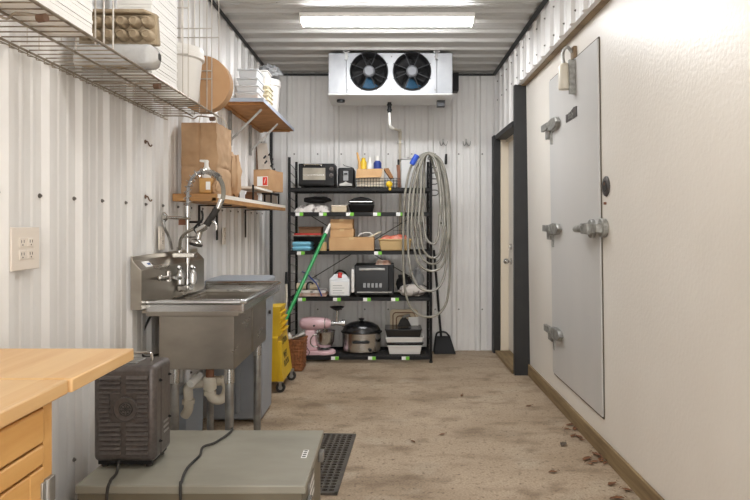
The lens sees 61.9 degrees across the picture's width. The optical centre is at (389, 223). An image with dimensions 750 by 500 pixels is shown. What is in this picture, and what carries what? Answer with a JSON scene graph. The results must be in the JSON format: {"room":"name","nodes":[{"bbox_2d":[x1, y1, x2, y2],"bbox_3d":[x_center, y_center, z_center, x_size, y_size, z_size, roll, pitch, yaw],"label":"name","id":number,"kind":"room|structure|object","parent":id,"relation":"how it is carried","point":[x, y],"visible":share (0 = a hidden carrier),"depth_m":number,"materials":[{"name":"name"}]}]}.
{"room":"kitchen storage room","nodes":[
{"label":"kitchen storage room","id":0,"kind":"room"},
{"bbox_2d":[0,0,269,499],"bbox_3d":[-1.202,-0.122,2.259,0.079,2.705,7.639,0,0,0],"label":"wall","id":1,"kind":"structure","parent":0,"point":[77,166],"depth_m":2.45,"materials":[{"name":"metal"}]},
{"bbox_2d":[10,227,38,271],"bbox_3d":[-1.157,0.078,1.985,0.011,0.135,0.150,0,0,0],"label":"wall outlet","id":2,"kind":"object","parent":1,"relation":"attached to","point":[24,241],"visible":1,"depth_m":1.97,"materials":[{"name":"beige plastic"}]},
{"bbox_2d":[0,0,218,120],"bbox_3d":[-1.015,-0.922,2.054,0.291,0.800,2.312,0,0,0],"label":"wire shelf","id":3,"kind":"object","parent":1,"relation":"attached to","point":[43,17],"visible":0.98,"depth_m":2.24,"materials":[{"name":"silver metal"}]},
{"bbox_2d":[0,0,92,35],"bbox_3d":[-0.955,-0.909,1.718,0.130,0.699,0.307,0,0,0],"label":"stack","id":4,"kind":"object","parent":3,"relation":"on","point":[77,12],"visible":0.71,"depth_m":1.75,"materials":[{"name":"white paper"}]},
{"bbox_2d":[73,44,160,69],"bbox_3d":[-0.980,-0.604,2.267,0.290,0.088,0.097,0,0,0],"label":"pack","id":5,"kind":"object","parent":3,"relation":"on","point":[147,56],"visible":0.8,"depth_m":2.22,"materials":[{"name":"white plastic"}]},
{"bbox_2d":[79,9,160,45],"bbox_3d":[-0.988,-0.713,2.267,0.285,0.124,0.086,0,0,0],"label":"egg carton","id":6,"kind":"object","parent":5,"relation":"on","point":[131,26],"visible":0.67,"depth_m":2.24,"materials":[{"name":"beige cardboard"}]},
{"bbox_2d":[117,0,176,88],"bbox_3d":[-0.955,-0.909,2.475,0.130,0.699,0.280,0,0,0],"label":"stack","id":7,"kind":"object","parent":3,"relation":"on","point":[166,10],"visible":0.43,"depth_m":2.47,"materials":[{"name":"white paper"}]},
{"bbox_2d":[153,42,204,105],"bbox_3d":[-0.985,-0.682,2.880,0.252,0.245,0.252,0,0,0],"label":"bucket","id":8,"kind":"object","parent":3,"relation":"on","point":[196,54],"visible":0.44,"depth_m":2.81,"materials":[{"name":"white plastic"}]},
{"bbox_2d":[188,56,232,112],"bbox_3d":[-0.935,-0.699,3.143,0.279,0.279,0.070,0,0,0],"label":"cardboard round","id":9,"kind":"object","parent":3,"relation":"on","point":[222,81],"visible":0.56,"depth_m":3.11,"materials":[{"name":"brown cardboard"}]},
{"bbox_2d":[158,226,164,249],"bbox_3d":[-1.157,0.071,3.170,0.011,0.118,0.075,0,0,0],"label":"wall outlet","id":10,"kind":"object","parent":1,"relation":"attached to","point":[161,233],"visible":0.96,"depth_m":3.15,"materials":[{"name":"beige plastic"}]},
{"bbox_2d":[172,194,284,239],"bbox_3d":[-1.041,-0.027,4.418,0.242,0.270,2.165,0,0,0],"label":"wall shelf","id":11,"kind":"object","parent":1,"relation":"attached to","point":[207,199],"visible":0.75,"depth_m":3.78,"materials":[{"name":"brown wood"}]},
{"bbox_2d":[181,114,231,195],"bbox_3d":[-1.050,-0.402,3.606,0.219,0.477,0.335,0,0,0],"label":"paper bag","id":12,"kind":"object","parent":11,"relation":"on","point":[211,142],"visible":0.8,"depth_m":3.45,"materials":[{"name":"paper"}]},
{"bbox_2d":[199,160,213,193],"bbox_3d":[-0.996,-0.256,3.389,0.070,0.186,0.063,0,0,0],"label":"soap dispenser","id":13,"kind":"object","parent":11,"relation":"on","point":[206,182],"visible":0.89,"depth_m":3.36,"materials":[{"name":"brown plastic"}]},
{"bbox_2d":[199,178,213,193],"bbox_3d":[-0.995,-0.206,3.390,0.068,0.086,0.060,0,0,0],"label":"bottle","id":14,"kind":"object","parent":13,"relation":"attached to","point":[205,184],"depth_m":3.36,"materials":[{"name":"orange plastic"}]},
{"bbox_2d":[212,180,220,193],"bbox_3d":[-0.945,-0.204,3.399,0.039,0.083,0.075,0,0,0],"label":"crumpled paper","id":15,"kind":"object","parent":11,"relation":"on","point":[216,187],"visible":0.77,"depth_m":3.38,"materials":[{"name":"paper"}]},
{"bbox_2d":[231,152,241,196],"bbox_3d":[-0.987,-0.310,3.952,0.088,0.294,0.178,0,0,0],"label":"crumpled bag","id":16,"kind":"object","parent":11,"relation":"on","point":[236,171],"visible":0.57,"depth_m":3.91,"materials":[{"name":"brown paper"}]},
{"bbox_2d":[238,185,278,203],"bbox_3d":[-1.015,-0.223,4.860,0.150,0.120,1.012,0,0,0],"label":"wire rack","id":17,"kind":"object","parent":11,"relation":"on","point":[252,188],"visible":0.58,"depth_m":4.67,"materials":[{"name":"black metal"}]},
{"bbox_2d":[254,169,282,192],"bbox_3d":[-1.009,-0.355,5.191,0.140,0.176,0.264,0,0,16],"label":"cardboard box","id":18,"kind":"object","parent":17,"relation":"on","point":[269,179],"visible":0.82,"depth_m":5.08,"materials":[{"name":"brown cardboard"}]},
{"bbox_2d":[256,143,277,203],"bbox_3d":[-1.064,-0.431,5.398,0.197,0.537,0.094,0,0,0],"label":"board","id":19,"kind":"object","parent":11,"relation":"on","point":[263,160],"visible":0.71,"depth_m":5.42,"materials":[{"name":"beige"}]},
{"bbox_2d":[209,0,263,65],"bbox_3d":[-1.154,-1.445,2.280,0.016,0.020,7.560,0,0,0],"label":"trim","id":20,"kind":"structure","parent":1,"relation":"attached to","point":[214,4],"depth_m":4.67,"materials":[{"name":"metal"}]},
{"bbox_2d":[224,98,293,155],"bbox_3d":[-1.009,-0.711,4.920,0.304,0.291,1.360,0,0,0],"label":"wall shelf","id":21,"kind":"object","parent":1,"relation":"attached to","point":[257,113],"visible":0.84,"depth_m":4.70,"materials":[{"name":"brown laminate"}]},
{"bbox_2d":[235,69,264,98],"bbox_3d":[-0.985,-0.963,4.400,0.168,0.210,0.208,0,0,0],"label":"plastic tub","id":22,"kind":"object","parent":21,"relation":"on","point":[238,94],"depth_m":4.30,"materials":[{"name":"white plastic"}]},
{"bbox_2d":[236,94,260,97],"bbox_3d":[-0.985,-0.876,4.400,0.156,0.038,0.196,0,0,0],"label":"tub","id":23,"kind":"object","parent":22,"relation":"in","point":[237,95],"depth_m":4.30,"materials":[{"name":"white plastic"}]},
{"bbox_2d":[270,78,280,111],"bbox_3d":[-0.985,-1.007,5.050,0.203,0.300,0.203,0,0,0],"label":"bucket","id":24,"kind":"object","parent":21,"relation":"on","point":[275,84],"visible":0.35,"depth_m":5.00,"materials":[{"name":"white plastic"}]},
{"bbox_2d":[259,64,282,78],"bbox_3d":[-0.960,-1.221,5.016,0.208,0.125,0.221,0,0,-31],"label":"plastic bag","id":25,"kind":"object","parent":24,"relation":"on","point":[274,71],"visible":0.56,"depth_m":4.96,"materials":[{"name":"grey plastic"}]},
{"bbox_3d":[-0.973,-0.873,4.690,0.163,0.032,0.188,0,0,0],"label":"tub","id":26,"kind":"object","parent":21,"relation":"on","visible":0},
{"bbox_3d":[-0.973,-0.906,4.690,0.163,0.032,0.188,0,0,0],"label":"tub","id":27,"kind":"object","parent":26,"relation":"on","visible":0},
{"bbox_2d":[259,70,273,101],"bbox_3d":[-0.973,-1.030,4.690,0.163,0.212,0.188,0,0,0],"label":"tub","id":28,"kind":"object","parent":27,"relation":"on","point":[266,96],"depth_m":4.62,"materials":[{"name":"beige plastic"}]},
{"bbox_2d":[261,72,270,85],"bbox_3d":[-0.973,-1.074,4.690,0.133,0.102,0.158,0,0,0],"label":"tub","id":29,"kind":"object","parent":28,"relation":"in","point":[266,80],"depth_m":4.62,"materials":[{"name":"white plastic"}]},
{"bbox_2d":[270,132,272,274],"bbox_3d":[-1.150,-0.095,6.048,0.026,2.650,0.026,0,0,0],"label":"trim","id":30,"kind":"structure","parent":1,"relation":"attached to","point":[271,133],"depth_m":6.04,"materials":[{"name":"metal"}]},
{"bbox_2d":[209,0,542,71],"bbox_3d":[0.105,-1.496,2.352,2.790,0.079,7.703,0,0,0],"label":"ceiling","id":31,"kind":"structure","parent":0,"point":[272,29],"depth_m":4.76,"materials":[{"name":"metal"}]},
{"bbox_2d":[299,12,474,27],"bbox_3d":[-0.020,-1.421,4.360,1.210,0.069,0.150,0,0,0],"label":"ceiling light","id":32,"kind":"object","parent":31,"relation":"attached to","point":[305,18],"visible":1,"depth_m":4.30,"materials":[{"name":"white plastic"}]},
{"bbox_2d":[301,18,472,25],"bbox_3d":[-0.020,-1.406,4.360,1.180,0.032,0.110,0,0,0],"label":"diffuser","id":33,"kind":"object","parent":32,"relation":"attached to","point":[304,21],"depth_m":4.32,"materials":[{"name":"white plastic"}]},
{"bbox_2d":[328,51,452,107],"bbox_3d":[0.004,-1.234,5.449,1.056,0.438,0.399,0,0,0],"label":"evaporator cooling unit","id":34,"kind":"object","parent":31,"relation":"hanging from","point":[366,78],"visible":1,"depth_m":5.28,"materials":[{"name":"metal"}]},
{"bbox_2d":[273,72,511,350],"bbox_3d":[0.000,-0.122,6.101,2.600,2.705,0.079,0,0,0],"label":"wall","id":35,"kind":"structure","parent":0,"point":[323,133],"depth_m":6.08,"materials":[{"name":"metal"}]},
{"bbox_2d":[282,73,494,75],"bbox_3d":[-0.072,-1.446,6.050,2.175,0.018,0.020,0,0,0],"label":"trim","id":36,"kind":"structure","parent":35,"relation":"attached to","point":[284,74],"depth_m":6.04,"materials":[{"name":"metal"}]},
{"bbox_2d":[387,102,402,233],"bbox_3d":[0.050,-0.416,5.760,0.059,1.292,0.653,0,0,9],"label":"drain pipe","id":37,"kind":"object","parent":35,"relation":"attached to","point":[389,104],"visible":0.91,"depth_m":6.02,"materials":[{"name":"white plastic"}]},
{"bbox_2d":[453,73,458,92],"bbox_3d":[0.626,-1.352,5.995,0.052,0.171,0.130,0,0,0],"label":"electrical box","id":38,"kind":"object","parent":35,"relation":"attached to","point":[455,75],"visible":0.76,"depth_m":5.93,"materials":[{"name":"black plastic"}]},
{"bbox_2d":[202,350,640,499],"bbox_3d":[0.125,1.290,2.350,2.950,0.120,7.700,0,0,0],"label":"floor","id":39,"kind":"structure","parent":0,"point":[494,446],"depth_m":3.80,"materials":[{"name":"concrete"}]},
{"bbox_2d":[0,349,133,499],"bbox_3d":[-0.908,0.779,1.137,0.494,0.901,1.035,0,0,0],"label":"table","id":40,"kind":"object","parent":39,"relation":"on","point":[31,380],"visible":1,"depth_m":1.26,"materials":[{"name":"brown wood"}]},
{"bbox_2d":[179,384,202,429],"bbox_3d":[-1.097,1.058,3.405,0.085,0.345,0.320,0,0,0],"label":"tote","id":41,"kind":"object","parent":39,"relation":"on","point":[195,421],"visible":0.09,"depth_m":3.40,"materials":[{"name":"grey plastic"}]},
{"bbox_2d":[75,430,323,499],"bbox_3d":[-0.645,1.039,2.304,0.758,0.381,0.550,0,0,0],"label":"chest freezer","id":42,"kind":"object","parent":39,"relation":"on","point":[245,464],"visible":0.91,"depth_m":2.17,"materials":[{"name":"paint"}]},
{"bbox_2d":[95,351,170,499],"bbox_3d":[-0.916,0.844,2.066,0.240,0.772,0.547,0,0,0],"label":"heater","id":43,"kind":"object","parent":42,"relation":"on","point":[132,400],"visible":0.94,"depth_m":2.17,"materials":[{"name":"paint"}]},
{"bbox_2d":[119,403,131,415],"bbox_3d":[-0.916,0.642,2.165,0.043,0.043,0.004,0,0,0],"label":"grille","id":44,"kind":"object","parent":43,"relation":"attached to","point":[125,409],"depth_m":2.17,"materials":[{"name":"paint"}]},
{"bbox_2d":[126,358,145,363],"bbox_3d":[-0.944,0.491,2.245,0.100,0.005,0.090,0,0,0],"label":"vent","id":45,"kind":"object","parent":43,"relation":"attached to","point":[136,360],"depth_m":2.24,"materials":[{"name":"grey metal"}]},
{"bbox_2d":[163,417,168,432],"bbox_3d":[-0.815,0.732,2.275,0.002,0.043,0.050,0,0,0],"label":"vent","id":46,"kind":"object","parent":43,"relation":"attached to","point":[165,419],"depth_m":2.27,"materials":[{"name":"metal"}]},
{"bbox_2d":[179,427,232,499],"bbox_3d":[-0.682,1.033,2.119,0.128,0.392,1.007,0,0,-3],"label":"power cord","id":47,"kind":"object","parent":42,"relation":"on","point":[231,430],"visible":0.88,"depth_m":2.23,"materials":[{"name":"black rubber"}]},
{"bbox_2d":[130,248,280,429],"bbox_3d":[-0.909,0.688,3.291,0.505,1.085,0.992,0,0,0],"label":"utility sink","id":48,"kind":"object","parent":39,"relation":"on","point":[219,328],"visible":0.83,"depth_m":2.96,"materials":[{"name":"silver metal"}]},
{"bbox_2d":[130,248,203,309],"bbox_3d":[-1.137,0.265,3.268,0.050,0.240,0.945,0,0,0],"label":"backsplash","id":49,"kind":"structure","parent":48,"relation":"attached to","point":[145,285],"depth_m":3.01,"materials":[{"name":"silver metal"}]},
{"bbox_2d":[170,369,179,383],"bbox_3d":[-1.025,0.717,2.975,0.049,0.077,0.049,0,0,0],"label":"socket","id":50,"kind":"object","parent":48,"relation":"attached to","point":[175,373],"depth_m":2.95,"materials":[{"name":"silver metal"}]},
{"bbox_2d":[157,169,225,291],"bbox_3d":[-1.066,0.030,3.163,0.318,0.644,0.368,0,0,44],"label":"faucet","id":51,"kind":"object","parent":48,"relation":"attached to","point":[183,285],"visible":1,"depth_m":3.23,"materials":[{"name":"silver metal"}]},
{"bbox_2d":[159,309,250,368],"bbox_3d":[-0.900,0.542,3.087,0.352,0.270,0.365,0,0,0],"label":"basin","id":52,"kind":"object","parent":48,"relation":"in","point":[189,342],"depth_m":2.90,"materials":[{"name":"silver metal"}]},
{"bbox_2d":[224,369,234,383],"bbox_3d":[-0.765,0.717,2.975,0.049,0.077,0.049,0,0,0],"label":"socket","id":53,"kind":"object","parent":48,"relation":"attached to","point":[229,374],"depth_m":2.95,"materials":[{"name":"silver metal"}]},
{"bbox_2d":[194,294,265,351],"bbox_3d":[-0.900,0.542,3.478,0.352,0.270,0.355,0,0,0],"label":"basin","id":54,"kind":"object","parent":48,"relation":"in","point":[258,313],"depth_m":3.51,"materials":[{"name":"silver metal"}]},
{"bbox_2d":[253,344,261,355],"bbox_3d":[-0.765,0.717,3.600,0.049,0.077,0.049,0,0,0],"label":"socket","id":55,"kind":"object","parent":48,"relation":"attached to","point":[258,351],"depth_m":3.58,"materials":[{"name":"silver metal"}]},
{"bbox_2d":[205,275,274,419],"bbox_3d":[-0.959,0.781,4.040,0.373,0.873,0.380,0,0,0],"label":"chest freezer","id":56,"kind":"object","parent":39,"relation":"on","point":[244,372],"visible":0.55,"depth_m":3.87,"materials":[{"name":"grey metal"}]},
{"bbox_2d":[272,303,295,391],"bbox_3d":[-0.925,0.807,4.733,0.370,0.844,0.487,0,0,0],"label":"bucket","id":57,"kind":"object","parent":39,"relation":"on","point":[282,368],"visible":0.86,"depth_m":4.54,"materials":[{"name":"yellow plastic"}]},
{"bbox_2d":[285,224,330,319],"bbox_3d":[-0.705,0.453,5.153,0.033,0.915,0.806,0,0,26],"label":"mop","id":58,"kind":"object","parent":57,"relation":"in","point":[307,272],"visible":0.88,"depth_m":5.18,"materials":[{"name":"green plastic"}]},
{"bbox_2d":[288,335,307,370],"bbox_3d":[-0.808,1.097,5.295,0.200,0.267,0.223,0,0,0],"label":"wicker basket","id":59,"kind":"object","parent":39,"relation":"on","point":[298,347],"visible":0.55,"depth_m":5.20,"materials":[{"name":"brown wicker"}]},
{"bbox_2d":[320,433,355,495],"bbox_3d":[-0.439,1.224,3.245,0.443,0.011,0.805,0,0,3],"label":"floor mat","id":60,"kind":"object","parent":39,"relation":"on","point":[337,447],"visible":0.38,"depth_m":3.23,"materials":[{"name":"rubber"}]},
{"bbox_2d":[288,156,437,362],"bbox_3d":[-0.237,0.319,5.690,1.343,1.822,0.610,0,0,0],"label":"shelving unit","id":61,"kind":"object","parent":39,"relation":"on","point":[397,296],"visible":0.77,"depth_m":5.54,"materials":[{"name":"black metal"}]},
{"bbox_2d":[292,245,313,250],"bbox_3d":[-0.793,0.219,5.724,0.167,0.038,0.269,0,0,0],"label":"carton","id":62,"kind":"object","parent":61,"relation":"on","point":[295,248],"visible":0.91,"depth_m":5.59,"materials":[{"name":"blue"}]},
{"bbox_2d":[292,241,313,245],"bbox_3d":[-0.793,0.179,5.724,0.167,0.038,0.269,0,0,0],"label":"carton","id":63,"kind":"object","parent":62,"relation":"on","point":[297,243],"visible":1,"depth_m":5.60,"materials":[{"name":"blue"}]},
{"bbox_2d":[293,236,321,248],"bbox_3d":[-0.745,0.175,5.770,0.249,0.127,0.280,0,0,0],"label":"crate","id":64,"kind":"object","parent":61,"relation":"on","point":[316,239],"visible":0.34,"depth_m":5.90,"materials":[{"name":"black plastic"}]},
{"bbox_2d":[292,233,323,235],"bbox_3d":[-0.749,0.098,5.765,0.280,0.025,0.290,0,0,0],"label":"baking tray","id":65,"kind":"object","parent":64,"relation":"on","point":[295,234],"visible":0.9,"depth_m":5.63,"materials":[{"name":"red metal"}]},
{"bbox_2d":[298,226,323,232],"bbox_3d":[-0.725,0.054,5.755,0.206,0.062,0.220,0,0,0],"label":"box","id":66,"kind":"object","parent":65,"relation":"on","point":[304,229],"visible":0.96,"depth_m":5.65,"materials":[{"name":"brown cardboard"}]},
{"bbox_2d":[294,204,331,211],"bbox_3d":[-0.698,-0.147,5.712,0.328,0.082,0.269,0,0,0],"label":"pile","id":67,"kind":"object","parent":61,"relation":"on","point":[309,207],"visible":0.91,"depth_m":5.60,"materials":[{"name":"white fabric"}]},
{"bbox_2d":[304,196,331,202],"bbox_3d":[-0.659,-0.222,5.705,0.254,0.060,0.207,0,0,0],"label":"pile","id":68,"kind":"object","parent":67,"relation":"on","point":[315,199],"visible":1,"depth_m":5.64,"materials":[{"name":"black plastic"}]},
{"bbox_2d":[298,291,328,296],"bbox_3d":[-0.709,0.635,5.692,0.284,0.028,0.215,0,0,0],"label":"folded towel","id":69,"kind":"object","parent":61,"relation":"on","point":[327,292],"visible":0.52,"depth_m":5.59,"materials":[{"name":"white fabric"}]},
{"bbox_2d":[296,288,327,292],"bbox_3d":[-0.709,0.607,5.692,0.266,0.028,0.215,0,0,0],"label":"folded towel","id":70,"kind":"object","parent":69,"relation":"on","point":[323,290],"visible":0.6,"depth_m":5.59,"materials":[{"name":"white fabric"}]},
{"bbox_2d":[297,279,318,289],"bbox_3d":[-0.742,0.547,5.674,0.192,0.088,0.172,0,0,0],"label":"bundle","id":71,"kind":"object","parent":70,"relation":"on","point":[309,284],"visible":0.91,"depth_m":5.62,"materials":[{"name":"beige"}]},
{"bbox_2d":[299,164,336,187],"bbox_3d":[-0.656,-0.432,5.698,0.321,0.217,0.304,0,0,0],"label":"toaster oven","id":72,"kind":"object","parent":61,"relation":"on","point":[310,175],"visible":0.88,"depth_m":5.57,"materials":[{"name":"black metal"}]},
{"bbox_2d":[299,306,344,355],"bbox_3d":[-0.613,0.958,5.645,0.411,0.424,0.211,0,0,0],"label":"stand mixer","id":73,"kind":"object","parent":61,"relation":"on","point":[320,338],"visible":0.98,"depth_m":5.60,"materials":[{"name":"pink metal"}]},
{"bbox_2d":[310,329,335,349],"bbox_3d":[-0.604,1.048,5.650,0.224,0.168,0.200,0,0,0],"label":"bowl","id":74,"kind":"object","parent":73,"relation":"on","point":[320,339],"depth_m":5.59,"materials":[{"name":"silver metal"}]},
{"bbox_2d":[331,205,347,211],"bbox_3d":[-0.457,-0.138,5.690,0.143,0.063,0.188,0,0,0],"label":"carton","id":75,"kind":"object","parent":61,"relation":"on","point":[335,208],"visible":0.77,"depth_m":5.60,"materials":[{"name":"beige"}]},
{"bbox_2d":[329,270,350,295],"bbox_3d":[-0.453,0.533,5.678,0.190,0.234,0.164,0,0,0],"label":"plastic jug","id":76,"kind":"object","parent":61,"relation":"on","point":[339,283],"visible":1,"depth_m":5.60,"materials":[{"name":"white plastic"}]},
{"bbox_2d":[338,164,355,187],"bbox_3d":[-0.395,-0.435,5.714,0.147,0.224,0.292,0,0,0],"label":"coffee maker","id":77,"kind":"object","parent":61,"relation":"on","point":[346,177],"visible":0.99,"depth_m":5.59,"materials":[{"name":"black plastic"}]},
{"bbox_2d":[329,237,374,250],"bbox_3d":[-0.343,0.178,5.737,0.401,0.121,0.326,0,0,0],"label":"cardboard box","id":78,"kind":"object","parent":61,"relation":"on","point":[335,243],"visible":0.87,"depth_m":5.58,"materials":[{"name":"brown cardboard"}]},
{"bbox_2d":[330,229,354,236],"bbox_3d":[-0.431,0.081,5.730,0.208,0.074,0.261,0,0,0],"label":"cardboard box","id":79,"kind":"object","parent":78,"relation":"on","point":[333,232],"visible":0.86,"depth_m":5.60,"materials":[{"name":"brown cardboard"}]},
{"bbox_2d":[330,219,353,228],"bbox_3d":[-0.435,-0.001,5.722,0.199,0.087,0.256,0,0,0],"label":"cardboard box","id":80,"kind":"object","parent":79,"relation":"on","point":[335,223],"visible":1,"depth_m":5.59,"materials":[{"name":"brown cardboard"}]},
{"bbox_2d":[348,197,373,211],"bbox_3d":[-0.260,-0.175,5.721,0.229,0.138,0.313,0,0,0],"label":"grill","id":81,"kind":"object","parent":61,"relation":"on","point":[359,204],"visible":0.94,"depth_m":5.60,"materials":[{"name":"black metal"}]},
{"bbox_2d":[341,318,381,353],"bbox_3d":[-0.261,1.014,5.711,0.378,0.311,0.291,0,0,0],"label":"electric roaster","id":82,"kind":"object","parent":61,"relation":"on","point":[358,337],"visible":1,"depth_m":5.62,"materials":[{"name":"silver metal"}]},
{"bbox_2d":[351,263,393,296],"bbox_3d":[-0.155,0.507,5.721,0.381,0.284,0.358,0,0,0],"label":"toaster","id":83,"kind":"object","parent":61,"relation":"on","point":[366,278],"visible":0.99,"depth_m":5.56,"materials":[{"name":"black plastic"}]},
{"bbox_2d":[356,178,399,187],"bbox_3d":[-0.110,-0.368,5.712,0.392,0.086,0.280,0,0,0],"label":"wire basket","id":84,"kind":"object","parent":61,"relation":"on","point":[393,180],"visible":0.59,"depth_m":5.58,"materials":[{"name":"black metal"}]},
{"bbox_2d":[356,168,392,186],"bbox_3d":[-0.137,-0.417,5.683,0.337,0.171,0.275,0,0,0],"label":"open box","id":85,"kind":"object","parent":84,"relation":"in","point":[377,174],"visible":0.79,"depth_m":5.60,"materials":[{"name":"brown cardboard"}]},
{"bbox_2d":[378,238,411,250],"bbox_3d":[0.047,0.185,5.730,0.302,0.106,0.311,0,0,0],"label":"tray","id":86,"kind":"object","parent":61,"relation":"on","point":[385,244],"visible":0.84,"depth_m":5.59,"materials":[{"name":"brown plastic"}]},
{"bbox_2d":[390,309,417,324],"bbox_3d":[0.132,0.988,5.898,0.264,0.362,0.019,0,0,0],"label":"serving tray","id":87,"kind":"object","parent":61,"relation":"on","point":[396,315],"visible":0.39,"depth_m":5.89,"materials":[{"name":"beige wood"}]},
{"bbox_2d":[396,274,411,291],"bbox_3d":[0.126,0.556,5.782,0.147,0.186,0.160,0,0,21],"label":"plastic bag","id":88,"kind":"object","parent":61,"relation":"on","point":[399,282],"visible":0.46,"depth_m":5.73,"materials":[{"name":"black plastic"}]},
{"bbox_2d":[387,345,421,353],"bbox_3d":[0.132,1.130,5.730,0.312,0.079,0.272,0,0,0],"label":"tub","id":89,"kind":"object","parent":61,"relation":"on","point":[393,349],"visible":0.52,"depth_m":5.61,"materials":[{"name":"white plastic"}]},
{"bbox_2d":[386,341,423,344],"bbox_3d":[0.132,1.077,5.730,0.339,0.026,0.272,0,0,0],"label":"roasting pan","id":90,"kind":"object","parent":89,"relation":"on","point":[422,342],"visible":0.51,"depth_m":5.60,"materials":[{"name":"black metal"}]},
{"bbox_2d":[385,333,423,341],"bbox_3d":[0.130,1.041,5.730,0.344,0.044,0.272,0,0,0],"label":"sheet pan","id":91,"kind":"object","parent":90,"relation":"on","point":[388,339],"visible":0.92,"depth_m":5.60,"materials":[{"name":"white plastic"}]},
{"bbox_2d":[385,325,421,336],"bbox_3d":[0.121,0.981,5.730,0.335,0.073,0.272,0,0,0],"label":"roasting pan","id":92,"kind":"object","parent":91,"relation":"on","point":[391,330],"visible":0.96,"depth_m":5.61,"materials":[{"name":"black metal"}]},
{"bbox_2d":[386,330,420,336],"bbox_3d":[0.121,0.986,5.730,0.321,0.064,0.258,0,0,0],"label":"tray","id":93,"kind":"object","parent":92,"relation":"on","point":[390,333],"depth_m":5.61,"materials":[{"name":"black plastic"}]},
{"bbox_2d":[398,314,410,326],"bbox_3d":[0.132,0.886,5.751,0.130,0.113,0.074,0,0,0],"label":"brush","id":94,"kind":"object","parent":92,"relation":"on","point":[404,322],"visible":1,"depth_m":5.73,"materials":[{"name":"black plastic"}]},
{"bbox_2d":[386,339,422,341],"bbox_3d":[0.130,1.045,5.730,0.330,0.035,0.259,0,0,0],"label":"tray","id":95,"kind":"object","parent":91,"relation":"on","point":[388,340],"depth_m":5.60,"materials":[{"name":"white plastic"}]},
{"bbox_2d":[400,158,422,187],"bbox_3d":[0.198,-0.468,5.770,0.209,0.289,0.236,0,0,0],"label":"metal canister","id":96,"kind":"object","parent":61,"relation":"on","point":[405,162],"visible":0.52,"depth_m":5.66,"materials":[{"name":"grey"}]},
{"bbox_2d":[398,284,424,295],"bbox_3d":[0.200,0.595,5.629,0.262,0.109,0.103,0,0,0],"label":"plastic bag","id":97,"kind":"object","parent":61,"relation":"on","point":[412,289],"visible":0.82,"depth_m":5.59,"materials":[{"name":"white plastic"}]},
{"bbox_2d":[411,267,423,285],"bbox_3d":[0.257,0.526,5.841,0.122,0.247,0.141,0,0,23],"label":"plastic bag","id":98,"kind":"object","parent":61,"relation":"on","point":[419,277],"visible":0.5,"depth_m":5.79,"materials":[{"name":"grey plastic"}]},
{"bbox_2d":[402,152,450,317],"bbox_3d":[0.320,0.094,5.461,0.431,1.463,0.133,0,0,0],"label":"garden hose","id":99,"kind":"object","parent":61,"relation":"hanging from","point":[441,174],"visible":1,"depth_m":5.45,"materials":[{"name":"plastic"}]},
{"bbox_2d":[433,250,455,353],"bbox_3d":[0.517,0.740,5.975,0.208,0.980,0.143,0,0,0],"label":"dustpan","id":100,"kind":"object","parent":39,"relation":"on","point":[442,344],"visible":1,"depth_m":5.98,"materials":[{"name":"black plastic"}]},
{"bbox_2d":[495,0,600,134],"bbox_3d":[1.056,-1.160,2.289,0.079,0.630,7.579,0,0,0],"label":"wall","id":101,"kind":"structure","parent":0,"point":[557,19],"depth_m":4.42,"materials":[{"name":"metal"}]},
{"bbox_2d":[492,135,499,352],"bbox_3d":[1.018,0.193,6.000,0.065,2.075,0.110,0,0,0],"label":"trim","id":102,"kind":"structure","parent":101,"relation":"attached to","point":[495,143],"depth_m":5.94,"materials":[{"name":"metal"}]},
{"bbox_2d":[495,135,512,373],"bbox_3d":[1.085,0.215,5.575,0.170,2.030,0.950,0,0,0],"label":"door","id":103,"kind":"structure","parent":101,"relation":"in","point":[505,353],"depth_m":5.94,"materials":[{"name":"white paint"}]},
{"bbox_2d":[495,121,512,139],"bbox_3d":[1.050,-0.822,5.537,0.100,0.044,0.813,0,0,0],"label":"trim","id":104,"kind":"structure","parent":101,"relation":"attached to","point":[506,132],"depth_m":5.56,"materials":[{"name":"black metal"}]},
{"bbox_2d":[493,0,548,74],"bbox_3d":[1.004,-1.442,2.265,0.022,0.025,7.530,0,0,0],"label":"trim","id":105,"kind":"structure","parent":101,"relation":"attached to","point":[543,3],"depth_m":4.73,"materials":[{"name":"black metal"}]},
{"bbox_2d":[526,0,749,499],"bbox_3d":[1.230,-0.020,1.785,0.254,2.500,6.570,0,0,0],"label":"wall","id":106,"kind":"structure","parent":0,"point":[675,74],"depth_m":2.51,"materials":[{"name":"plastic"}]},
{"bbox_2d":[513,85,529,374],"bbox_3d":[1.075,0.049,5.101,0.125,2.362,0.058,0,0,0],"label":"trim","id":107,"kind":"structure","parent":106,"relation":"attached to","point":[521,329],"depth_m":5.07,"materials":[{"name":"black metal"}]},
{"bbox_2d":[521,0,609,85],"bbox_3d":[1.095,-1.129,1.785,0.061,0.014,6.570,0,0,0],"label":"trim","id":108,"kind":"structure","parent":106,"relation":"attached to","point":[602,3],"depth_m":3.76,"materials":[{"name":"brown wood"}]},
{"bbox_2d":[541,37,608,418],"bbox_3d":[1.076,0.021,3.793,0.115,2.022,1.194,0,0,0],"label":"door","id":109,"kind":"structure","parent":106,"relation":"in","point":[577,229],"depth_m":3.66,"materials":[{"name":"grey metal"}]},
{"bbox_2d":[558,46,576,93],"bbox_3d":[1.057,-0.918,3.732,0.101,0.296,0.093,0,0,0],"label":"padlock","id":110,"kind":"object","parent":109,"relation":"attached to","point":[566,77],"depth_m":3.70,"materials":[{"name":"beige metal"}]},
{"bbox_2d":[528,364,664,499],"bbox_3d":[1.127,1.184,1.785,0.017,0.092,6.570,0,0,0],"label":"baseboard","id":111,"kind":"structure","parent":106,"relation":"attached to","point":[633,479],"depth_m":3.32,"materials":[{"name":"brown wood"}]},
{"bbox_2d":[602,176,609,195],"bbox_3d":[1.111,-0.195,3.225,0.014,0.104,0.104,0,0,0],"label":"round badge","id":112,"kind":"object","parent":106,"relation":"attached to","point":[606,182],"visible":1,"depth_m":3.21,"materials":[{"name":"grey metal"}]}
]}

